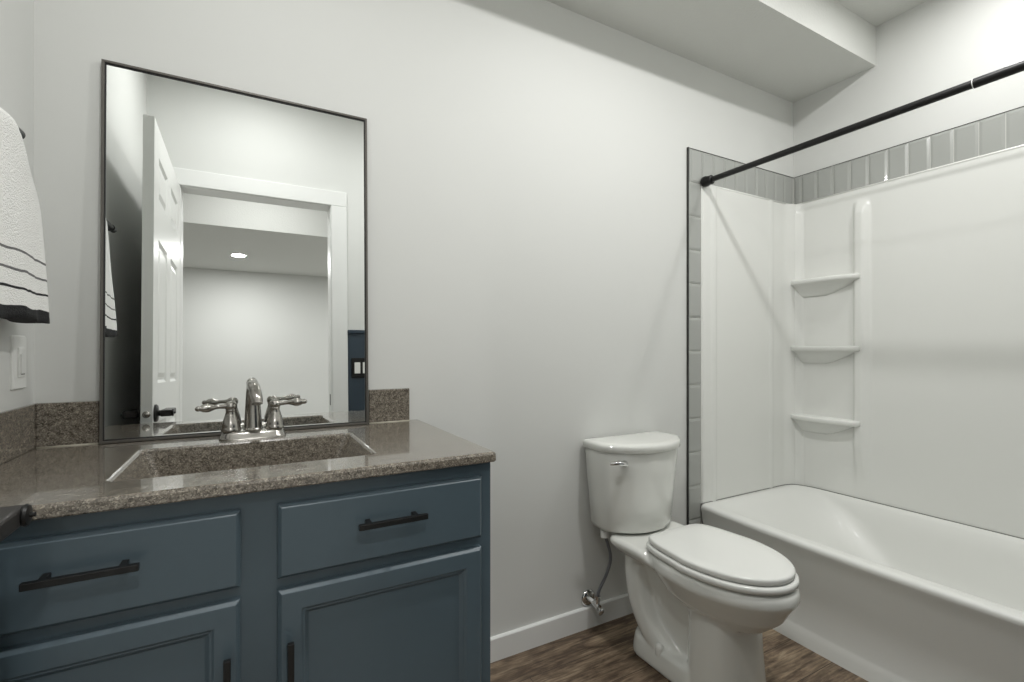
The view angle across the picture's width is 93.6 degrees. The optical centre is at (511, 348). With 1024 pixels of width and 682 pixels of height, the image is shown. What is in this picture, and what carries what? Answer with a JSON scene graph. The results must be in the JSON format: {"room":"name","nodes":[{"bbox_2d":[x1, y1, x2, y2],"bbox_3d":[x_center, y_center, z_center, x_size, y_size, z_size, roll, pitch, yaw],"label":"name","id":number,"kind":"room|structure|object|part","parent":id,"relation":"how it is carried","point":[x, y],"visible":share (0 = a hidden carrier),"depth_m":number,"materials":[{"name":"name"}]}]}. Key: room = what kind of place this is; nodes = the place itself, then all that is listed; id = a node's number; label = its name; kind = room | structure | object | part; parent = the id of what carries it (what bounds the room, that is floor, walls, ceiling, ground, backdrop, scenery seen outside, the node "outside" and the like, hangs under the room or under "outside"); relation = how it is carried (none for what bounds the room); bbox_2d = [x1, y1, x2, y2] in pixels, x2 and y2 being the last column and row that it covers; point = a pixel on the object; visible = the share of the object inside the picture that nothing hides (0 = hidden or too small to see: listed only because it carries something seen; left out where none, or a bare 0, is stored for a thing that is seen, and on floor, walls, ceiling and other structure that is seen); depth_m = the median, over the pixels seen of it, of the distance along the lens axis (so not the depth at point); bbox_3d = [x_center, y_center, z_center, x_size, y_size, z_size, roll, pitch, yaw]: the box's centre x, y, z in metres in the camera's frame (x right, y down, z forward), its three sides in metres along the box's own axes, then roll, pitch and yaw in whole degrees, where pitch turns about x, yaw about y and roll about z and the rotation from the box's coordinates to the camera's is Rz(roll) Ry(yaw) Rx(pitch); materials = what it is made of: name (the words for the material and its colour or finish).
{"room":"bathroom","nodes":[
{"label":"bathroom","id":0,"kind":"room"},
{"bbox_2d":[0,0,33,411],"bbox_3d":[-0.833,-0.224,0.481,0.100,2.710,1.476,0,0,-29],"label":"wall","id":1,"kind":"structure","parent":0,"point":[16,16],"depth_m":1.07,"materials":[{"name":"white paint"}]},
{"bbox_2d":[10,335,25,389],"bbox_3d":[-1.093,0.031,1.069,0.012,0.120,0.072,0,0,-29],"label":"light switch","id":2,"kind":"object","parent":1,"relation":"attached to","point":[17,342],"visible":1,"depth_m":1.05,"materials":[{"name":"white plastic"}]},
{"bbox_2d":[19,128,25,138],"bbox_3d":[-0.925,-0.417,0.822,0.068,0.044,0.252,0,0,-29],"label":"towel bar","id":3,"kind":"object","parent":1,"relation":"attached to","point":[20,129],"visible":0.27,"depth_m":0.93,"materials":[{"name":"black metal"}]},
{"bbox_2d":[0,107,49,323],"bbox_3d":[-0.941,-0.243,0.888,0.058,0.380,0.421,0,0,-29],"label":"towel","id":4,"kind":"object","parent":3,"relation":"hanging from","point":[23,275],"visible":1,"depth_m":0.90,"materials":[{"name":"white fabric"}]},
{"bbox_2d":[34,0,792,636],"bbox_3d":[0.173,-0.224,1.936,3.268,2.710,0.100,0,0,-29],"label":"wall","id":5,"kind":"structure","parent":0,"point":[527,159],"depth_m":1.76,"materials":[{"name":"white paint"}]},
{"bbox_2d":[36,400,98,446],"bbox_3d":[-1.082,0.184,1.174,0.116,0.106,0.019,0,0,-29],"label":"backsplash","id":6,"kind":"structure","parent":5,"relation":"attached to","point":[75,422],"depth_m":1.17,"materials":[{"name":"brown stone"}]},
{"bbox_2d":[368,388,408,422],"bbox_3d":[-0.397,0.184,1.552,0.130,0.106,0.019,0,0,-29],"label":"backsplash","id":7,"kind":"structure","parent":5,"relation":"attached to","point":[384,405],"depth_m":1.54,"materials":[{"name":"brown stone"}]},
{"bbox_2d":[490,593,632,662],"bbox_3d":[0.249,1.089,1.913,1.288,0.085,0.013,0,0,-29],"label":"baseboard","id":8,"kind":"structure","parent":5,"relation":"attached to","point":[504,645],"depth_m":1.86,"materials":[{"name":"white wood"}]},
{"bbox_2d":[581,529,611,614],"bbox_3d":[0.341,0.882,1.922,0.070,0.332,0.107,0,0,-44],"label":"water supply valve","id":9,"kind":"object","parent":5,"relation":"attached to","point":[589,597],"visible":1,"depth_m":1.90,"materials":[{"name":"silver metal"}]},
{"bbox_3d":[0.348,1.032,1.882,0.024,0.033,0.030,0,0,-29],"label":"knob","id":10,"kind":"part","parent":9,"relation":"part of","materials":[{"name":"silver metal"}]},
{"bbox_2d":[687,147,793,524],"bbox_3d":[1.178,0.100,2.427,0.834,2.062,0.011,0,0,-29],"label":"trim","id":11,"kind":"structure","parent":5,"relation":"attached to","point":[757,181],"depth_m":2.25,"materials":[{"name":"grey tile"}]},
{"bbox_2d":[700,60,1023,186],"bbox_3d":[1.258,-0.783,1.629,0.049,0.049,1.462,0,0,-29],"label":"shower curtain rod","id":12,"kind":"object","parent":5,"relation":"attached to","point":[1017,67],"visible":1,"depth_m":1.62,"materials":[{"name":"black metal"}]},
{"bbox_2d":[490,613,867,681],"bbox_3d":[0.558,1.156,1.240,3.268,0.050,1.691,0,0,-29],"label":"floor","id":13,"kind":"structure","parent":0,"point":[604,652],"depth_m":1.72,"materials":[{"name":"brown wood"}]},
{"bbox_2d":[0,462,489,681],"bbox_3d":[-0.583,0.696,1.113,0.940,0.871,0.605,0,0,-29],"label":"vanity cabinet","id":14,"kind":"object","parent":13,"relation":"on","point":[386,578],"visible":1,"depth_m":0.89,"materials":[{"name":"blue paint"}]},
{"bbox_3d":[-0.661,0.348,0.743,0.139,0.011,0.034,0,0,-29],"label":"handle","id":15,"kind":"part","parent":14,"relation":"part of","materials":[{"name":"black metal"}]},
{"bbox_3d":[-0.673,0.728,0.767,0.418,0.552,0.019,0,0,-29],"label":"door","id":16,"kind":"part","parent":14,"relation":"part of","materials":[{"name":"grey paint"}]},
{"bbox_3d":[-0.673,0.361,0.767,0.418,0.139,0.019,0,0,-29],"label":"drawer","id":17,"kind":"part","parent":14,"relation":"part of","materials":[{"name":"grey paint"}]},
{"bbox_3d":[-0.495,0.609,0.835,0.011,0.145,0.034,0,0,-29],"label":"handle","id":18,"kind":"part","parent":14,"relation":"part of","materials":[{"name":"black metal"}]},
{"bbox_2d":[0,388,495,520],"bbox_3d":[-0.589,0.252,1.126,0.948,0.241,0.579,0,0,-29],"label":"countertop","id":19,"kind":"structure","parent":14,"relation":"on","point":[53,460],"depth_m":1.07,"materials":[{"name":"brown stone"}]},
{"bbox_2d":[99,59,367,443],"bbox_3d":[-0.740,-0.244,1.354,0.650,0.960,0.014,0,-1,-29],"label":"wall mirror","id":20,"kind":"object","parent":19,"relation":"on","point":[234,229],"visible":0.93,"depth_m":1.32,"materials":[{"name":"grey metal"}]},
{"bbox_2d":[112,435,371,481],"bbox_3d":[-0.587,0.307,1.102,0.480,0.130,0.320,0,0,-29],"label":"basin","id":21,"kind":"object","parent":19,"relation":"in","point":[139,464],"depth_m":1.20,"materials":[{"name":"brown stone"}]},
{"bbox_2d":[195,380,306,440],"bbox_3d":[-0.678,0.160,1.264,0.223,0.154,0.145,0,0,1],"label":"faucet","id":22,"kind":"object","parent":19,"relation":"on","point":[231,429],"visible":1,"depth_m":1.26,"materials":[{"name":"silver metal"}]},
{"bbox_3d":[-0.756,0.150,1.229,0.029,0.025,0.096,0,0,39],"label":"lever","id":23,"kind":"part","parent":22,"relation":"part of","materials":[{"name":"silver metal"}]},
{"bbox_3d":[-0.735,0.187,1.256,0.047,0.059,0.047,0,0,-29],"label":"handle","id":24,"kind":"part","parent":22,"relation":"part of","materials":[{"name":"silver metal"}]},
{"bbox_3d":[-0.689,0.226,1.281,0.158,0.022,0.064,0,0,-29],"label":"plate","id":25,"kind":"part","parent":22,"relation":"part of","materials":[{"name":"silver metal"}]},
{"bbox_3d":[-0.673,0.153,1.250,0.049,0.139,0.139,0,0,-29],"label":"spout","id":26,"kind":"part","parent":22,"relation":"part of","materials":[{"name":"silver metal"}]},
{"bbox_3d":[-0.644,0.187,1.306,0.047,0.059,0.047,0,0,-29],"label":"handle","id":27,"kind":"part","parent":22,"relation":"part of","materials":[{"name":"silver metal"}]},
{"bbox_3d":[-0.612,0.149,1.316,0.096,0.025,0.029,0,0,-18],"label":"lever","id":28,"kind":"part","parent":22,"relation":"part of","materials":[{"name":"silver metal"}]},
{"bbox_3d":[-0.407,0.609,0.883,0.011,0.145,0.034,0,0,-29],"label":"handle","id":29,"kind":"part","parent":14,"relation":"part of","materials":[{"name":"black metal"}]},
{"bbox_3d":[-0.254,0.361,0.998,0.419,0.139,0.019,0,0,-29],"label":"drawer","id":30,"kind":"part","parent":14,"relation":"part of","materials":[{"name":"grey paint"}]},
{"bbox_3d":[-0.254,0.728,0.998,0.419,0.552,0.019,0,0,-29],"label":"door","id":31,"kind":"part","parent":14,"relation":"part of","materials":[{"name":"grey paint"}]},
{"bbox_3d":[-0.242,0.348,0.975,0.139,0.011,0.034,0,0,-29],"label":"handle","id":32,"kind":"part","parent":14,"relation":"part of","materials":[{"name":"black metal"}]},
{"bbox_2d":[583,431,800,681],"bbox_3d":[0.634,0.746,1.707,0.421,0.771,0.722,0,0,-29],"label":"toilet","id":33,"kind":"object","parent":13,"relation":"on","point":[703,599],"visible":1,"depth_m":1.65,"materials":[{"name":"white ceramic"}]},
{"bbox_3d":[0.401,0.432,1.780,0.083,0.029,0.032,0,0,-29],"label":"flush lever","id":34,"kind":"part","parent":33,"relation":"part of","materials":[{"name":"silver metal"}]},
{"bbox_3d":[0.516,0.556,1.925,0.398,0.318,0.214,0,0,-29],"label":"tank","id":35,"kind":"part","parent":33,"relation":"part of","materials":[{"name":"white ceramic"}]},
{"bbox_3d":[0.518,0.378,1.923,0.416,0.036,0.232,0,0,-29],"label":"tank lid","id":36,"kind":"part","parent":33,"relation":"part of","materials":[{"name":"white ceramic"}]},
{"bbox_3d":[0.668,0.925,1.670,0.360,0.412,0.624,0,0,-29],"label":"bowl","id":37,"kind":"part","parent":33,"relation":"part of","materials":[{"name":"white ceramic"}]},
{"bbox_3d":[0.705,0.707,1.603,0.358,0.022,0.460,0,0,-29],"label":"seat","id":38,"kind":"part","parent":33,"relation":"part of","materials":[{"name":"white plastic"}]},
{"bbox_3d":[0.705,0.681,1.605,0.342,0.024,0.442,0,0,-29],"label":"lid","id":39,"kind":"part","parent":33,"relation":"part of","materials":[{"name":"white plastic"}]},
{"bbox_2d":[701,484,1023,681],"bbox_3d":[1.551,0.930,1.792,0.792,0.403,1.464,0,0,-29],"label":"bathtub","id":40,"kind":"object","parent":13,"relation":"on","point":[888,593],"visible":0.89,"depth_m":1.79,"materials":[{"name":"white plastic"}]},
{"bbox_2d":[701,144,1023,537],"bbox_3d":[1.568,-0.025,1.806,0.741,1.514,1.472,0,0,-29],"label":"shower surround","id":41,"kind":"object","parent":40,"relation":"on","point":[866,342],"visible":1,"depth_m":2.27,"materials":[{"name":"white plastic"}]},
{"bbox_3d":[1.215,-0.022,2.437,0.728,1.508,0.019,0,0,-27],"label":"panel","id":42,"kind":"part","parent":41,"relation":"part of","materials":[{"name":"white plastic"}]},
{"bbox_2d":[791,414,859,433],"bbox_3d":[1.586,0.398,2.455,0.080,0.090,0.338,0,0,-29],"label":"shelf","id":43,"kind":"object","parent":41,"relation":"attached to","point":[800,423],"depth_m":2.45,"materials":[{"name":"white plastic"}]},
{"bbox_2d":[791,346,859,363],"bbox_3d":[1.586,0.034,2.455,0.080,0.090,0.338,0,0,-29],"label":"shelf","id":44,"kind":"object","parent":41,"relation":"attached to","point":[799,354],"depth_m":2.44,"materials":[{"name":"white plastic"}]},
{"bbox_2d":[791,273,859,297],"bbox_3d":[1.586,-0.316,2.455,0.080,0.090,0.338,0,0,-29],"label":"shelf","id":45,"kind":"object","parent":41,"relation":"attached to","point":[834,285],"depth_m":2.44,"materials":[{"name":"white plastic"}]},
{"bbox_2d":[834,0,927,26],"bbox_3d":[0.558,-1.569,1.240,3.268,0.080,1.691,0,0,-29],"label":"ceiling","id":46,"kind":"structure","parent":0,"point":[875,12],"depth_m":2.16,"materials":[{"name":"white paint"}]},
{"bbox_2d":[547,0,875,102],"bbox_3d":[0.293,-1.436,1.719,3.068,0.185,0.396,0,0,-29],"label":"soffit","id":47,"kind":"structure","parent":46,"relation":"attached to","point":[792,51],"depth_m":2.09,"materials":[{"name":"white paint"}]},
{"bbox_2d":[793,0,1023,177],"bbox_3d":[1.941,-0.224,2.011,0.100,2.710,1.476,0,0,-29],"label":"wall","id":48,"kind":"structure","parent":0,"point":[934,46],"depth_m":2.14,"materials":[{"name":"white paint"}]},
{"bbox_2d":[794,106,1023,203],"bbox_3d":[1.896,-0.852,1.981,0.008,0.158,1.467,0,0,-29],"label":"trim","id":49,"kind":"structure","parent":48,"relation":"attached to","point":[1004,130],"depth_m":2.13,"materials":[{"name":"grey tile"}]},
{"bbox_3d":[0.938,-0.224,0.550,3.268,2.710,0.115,0,0,-29],"label":"wall","id":50,"kind":"structure","parent":0,"visible":0},
{"bbox_2d":[0,503,36,541],"bbox_3d":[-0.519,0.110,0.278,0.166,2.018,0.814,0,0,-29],"label":"door handle","id":51,"kind":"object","parent":50,"relation":"in","point":[12,518],"depth_m":0.60,"materials":[{"name":"black metal"}]},
{"bbox_3d":[-0.612,0.214,0.557,0.036,0.025,0.132,0,0,-29],"label":"lever","id":52,"kind":"part","parent":51,"relation":"part of","materials":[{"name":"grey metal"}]}
]}

